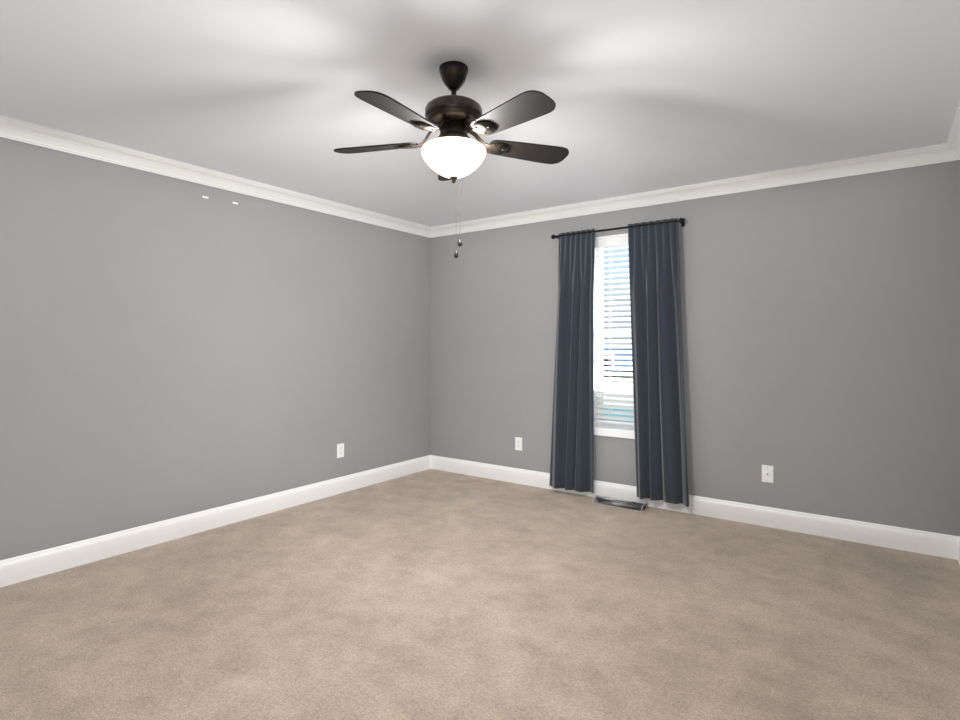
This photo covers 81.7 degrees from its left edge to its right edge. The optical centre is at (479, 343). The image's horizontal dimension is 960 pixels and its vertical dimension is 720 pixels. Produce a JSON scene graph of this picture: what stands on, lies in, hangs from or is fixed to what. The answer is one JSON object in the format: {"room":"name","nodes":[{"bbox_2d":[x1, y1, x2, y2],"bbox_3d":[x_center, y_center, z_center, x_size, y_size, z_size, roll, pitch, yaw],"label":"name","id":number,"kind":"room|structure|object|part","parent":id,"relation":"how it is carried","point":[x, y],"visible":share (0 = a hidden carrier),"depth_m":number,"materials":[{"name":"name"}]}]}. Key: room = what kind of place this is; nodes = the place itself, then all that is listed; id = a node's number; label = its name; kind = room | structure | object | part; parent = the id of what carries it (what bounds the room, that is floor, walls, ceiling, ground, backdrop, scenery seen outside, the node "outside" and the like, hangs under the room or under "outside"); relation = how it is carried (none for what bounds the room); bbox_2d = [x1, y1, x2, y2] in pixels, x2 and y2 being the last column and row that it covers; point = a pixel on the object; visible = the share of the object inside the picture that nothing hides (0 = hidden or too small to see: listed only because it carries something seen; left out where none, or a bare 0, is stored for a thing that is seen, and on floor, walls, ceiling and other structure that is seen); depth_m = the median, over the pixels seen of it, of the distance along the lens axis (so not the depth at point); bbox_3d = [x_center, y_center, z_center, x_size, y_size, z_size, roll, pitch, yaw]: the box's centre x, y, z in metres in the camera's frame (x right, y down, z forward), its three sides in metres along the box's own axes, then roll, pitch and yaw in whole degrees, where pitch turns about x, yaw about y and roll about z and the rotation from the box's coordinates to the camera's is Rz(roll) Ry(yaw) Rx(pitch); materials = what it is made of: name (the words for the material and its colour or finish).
{"room":"empty bedroom","nodes":[
{"label":"empty bedroom","id":0,"kind":"room"},
{"bbox_2d":[0,137,429,559],"bbox_3d":[-1.885,0.045,3.700,0.150,2.370,4.850,0,0,36],"label":"wall","id":1,"kind":"structure","parent":0,"point":[171,347],"depth_m":3.54,"materials":[{"name":"grey paint"}]},
{"bbox_2d":[0,455,431,587],"bbox_3d":[-1.819,1.164,3.652,0.015,0.132,4.550,0,0,36],"label":"baseboard","id":2,"kind":"structure","parent":1,"relation":"attached to","point":[18,569],"depth_m":3.53,"materials":[{"name":"white wood"}]},
{"bbox_2d":[0,115,431,237],"bbox_3d":[-1.796,-1.095,3.636,0.070,0.090,4.550,0,0,36],"label":"crown molding","id":3,"kind":"structure","parent":1,"relation":"attached to","point":[83,146],"depth_m":3.51,"materials":[{"name":"white paint"}]},
{"bbox_2d":[337,443,343,457],"bbox_3d":[-1.151,0.880,4.582,0.007,0.114,0.070,0,0,36],"label":"electrical outlet","id":4,"kind":"object","parent":1,"relation":"attached to","point":[340,450],"visible":1,"depth_m":4.58,"materials":[{"name":"white plastic"}]},
{"bbox_2d":[0,469,959,719],"bbox_3d":[-0.207,1.280,2.488,4.290,0.100,4.850,0,0,36],"label":"floor","id":5,"kind":"structure","parent":0,"point":[431,594],"depth_m":2.47,"materials":[{"name":"beige carpet"}]},
{"bbox_2d":[592,495,647,511],"bbox_3d":[1.064,1.205,4.222,0.388,0.050,0.145,0,0,36],"label":"floor vent","id":6,"kind":"object","parent":5,"relation":"in","point":[620,503],"visible":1,"depth_m":4.18,"materials":[{"name":"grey metal"}]},
{"bbox_2d":[0,0,959,226],"bbox_3d":[-0.207,-1.190,2.488,4.290,0.100,4.850,0,0,36],"label":"ceiling","id":7,"kind":"structure","parent":0,"point":[648,95],"depth_m":2.44,"materials":[{"name":"white paint"}]},
{"bbox_2d":[334,61,568,257],"bbox_3d":[-0.120,-0.758,2.260,1.022,0.762,0.996,0,0,36],"label":"ceiling fan","id":8,"kind":"object","parent":7,"relation":"hanging from","point":[453,151],"visible":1,"depth_m":2.21,"materials":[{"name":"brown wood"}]},
{"bbox_3d":[-0.108,-0.759,2.292,0.269,0.143,0.269,0,0,36],"label":"lamp shade","id":9,"kind":"part","parent":8,"relation":"part of","materials":[{"name":"white glass"}]},
{"bbox_3d":[-0.097,-0.621,2.405,0.071,0.489,0.084,0,0,36],"label":"pull chain","id":10,"kind":"part","parent":8,"relation":"part of","materials":[{"name":"brown metal"}]},
{"bbox_2d":[430,160,959,535],"bbox_3d":[1.169,0.045,4.393,3.990,2.370,0.150,0,0,36],"label":"wall","id":11,"kind":"structure","parent":0,"point":[820,320],"depth_m":3.70,"materials":[{"name":"grey paint"}]},
{"bbox_2d":[515,437,521,450],"bbox_3d":[0.341,0.880,4.894,0.070,0.114,0.007,0,0,36],"label":"electrical outlet","id":12,"kind":"object","parent":11,"relation":"attached to","point":[518,443],"visible":1,"depth_m":4.89,"materials":[{"name":"white plastic"}]},
{"bbox_2d":[594,233,634,438],"bbox_3d":[1.138,-0.065,4.401,0.560,1.590,0.172,0,0,36],"label":"window","id":13,"kind":"structure","parent":11,"relation":"in","point":[615,432],"depth_m":4.52,"materials":[{"name":"white"}]},
{"bbox_2d":[594,236,633,424],"bbox_3d":[1.125,-0.108,4.383,0.468,1.476,0.068,0,0,36],"label":"window blinds","id":14,"kind":"object","parent":13,"relation":"attached to","point":[611,241],"visible":0.67,"depth_m":4.43,"materials":[{"name":"white plastic"}]},
{"bbox_3d":[1.167,-0.087,4.441,0.472,1.517,0.045,0,0,36],"label":"window sash","id":15,"kind":"part","parent":13,"relation":"part of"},
{"bbox_2d":[549,218,688,506],"bbox_3d":[1.048,0.133,4.314,1.147,2.105,0.119,0,0,36],"label":"curtains","id":16,"kind":"object","parent":11,"relation":"attached to","point":[658,376],"visible":1,"depth_m":4.16,"materials":[{"name":"blue fabric"}]},
{"bbox_3d":[0.739,0.137,4.509,0.416,2.097,0.070,0,0,36],"label":"panel","id":17,"kind":"part","parent":16,"relation":"part of","materials":[{"name":"blue fabric"}]},
{"bbox_3d":[1.047,-0.890,4.326,1.074,0.060,0.101,0,0,36],"label":"rod","id":18,"kind":"part","parent":16,"relation":"part of","materials":[{"name":"black metal"}]},
{"bbox_3d":[1.313,0.121,4.094,0.459,2.067,0.073,0,0,36],"label":"panel","id":19,"kind":"part","parent":16,"relation":"part of","materials":[{"name":"blue fabric"}]},
{"bbox_2d":[432,143,943,237],"bbox_3d":[1.105,-1.095,4.303,3.810,0.090,0.070,0,0,36],"label":"crown molding","id":20,"kind":"structure","parent":11,"relation":"attached to","point":[933,154],"depth_m":3.88,"materials":[{"name":"white paint"}]},
{"bbox_2d":[432,455,951,558],"bbox_3d":[1.121,1.164,4.326,3.930,0.132,0.015,0,0,36],"label":"baseboard","id":21,"kind":"structure","parent":11,"relation":"attached to","point":[899,538],"depth_m":3.76,"materials":[{"name":"white wood"}]},
{"bbox_2d":[762,465,772,482],"bbox_3d":[1.934,0.875,3.735,0.070,0.114,0.020,0,0,36],"label":"electrical outlet","id":22,"kind":"object","parent":11,"relation":"attached to","point":[767,473],"visible":1,"depth_m":3.74,"materials":[{"name":"white plastic"}]},
{"bbox_2d":[944,102,959,161],"bbox_3d":[1.381,-1.095,1.340,0.070,0.090,4.550,0,0,36],"label":"crown molding","id":23,"kind":"structure","parent":11,"relation":"attached to","point":[952,146],"depth_m":3.06,"materials":[{"name":"white paint"}]},
{"bbox_2d":[952,535,959,563],"bbox_3d":[1.404,1.164,1.323,0.015,0.132,4.550,0,0,36],"label":"baseboard","id":24,"kind":"structure","parent":11,"relation":"attached to","point":[955,539],"depth_m":3.17,"materials":[{"name":"white wood"}]},
{"label":"outside","id":25,"kind":"structure","parent":0,"visible":0},
{"bbox_3d":[26.039,3.230,42.218,120.000,0.200,89.400,0,0,36],"label":"ground","id":26,"kind":"structure","parent":25,"visible":0},
{"bbox_2d":[604,304,631,371],"bbox_3d":[8.183,0.505,29.458,22.800,5.250,10.000,0,0,36],"label":"house","id":27,"kind":"structure","parent":26,"relation":"on","point":[617,327],"depth_m":25.54,"materials":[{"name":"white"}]},
{"bbox_2d":[604,370,632,381],"bbox_3d":[5.484,1.930,21.558,37.019,2.288,2.082,0,0,36],"label":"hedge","id":28,"kind":"object","parent":26,"relation":"on","point":[607,376],"depth_m":21.27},
{"bbox_2d":[604,381,633,405],"bbox_3d":[7.130,2.120,16.049,60.000,2.020,0.170,0,0,36],"label":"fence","id":29,"kind":"object","parent":26,"relation":"on","point":[618,393],"depth_m":17.94,"materials":[{"name":"white"}]},
{"bbox_2d":[604,408,633,421],"bbox_3d":[3.113,2.480,14.246,5.200,1.300,5.200,0,0,36],"label":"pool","id":30,"kind":"object","parent":26,"relation":"on","point":[618,414],"depth_m":14.41,"materials":[{"name":"teal"}]}
]}

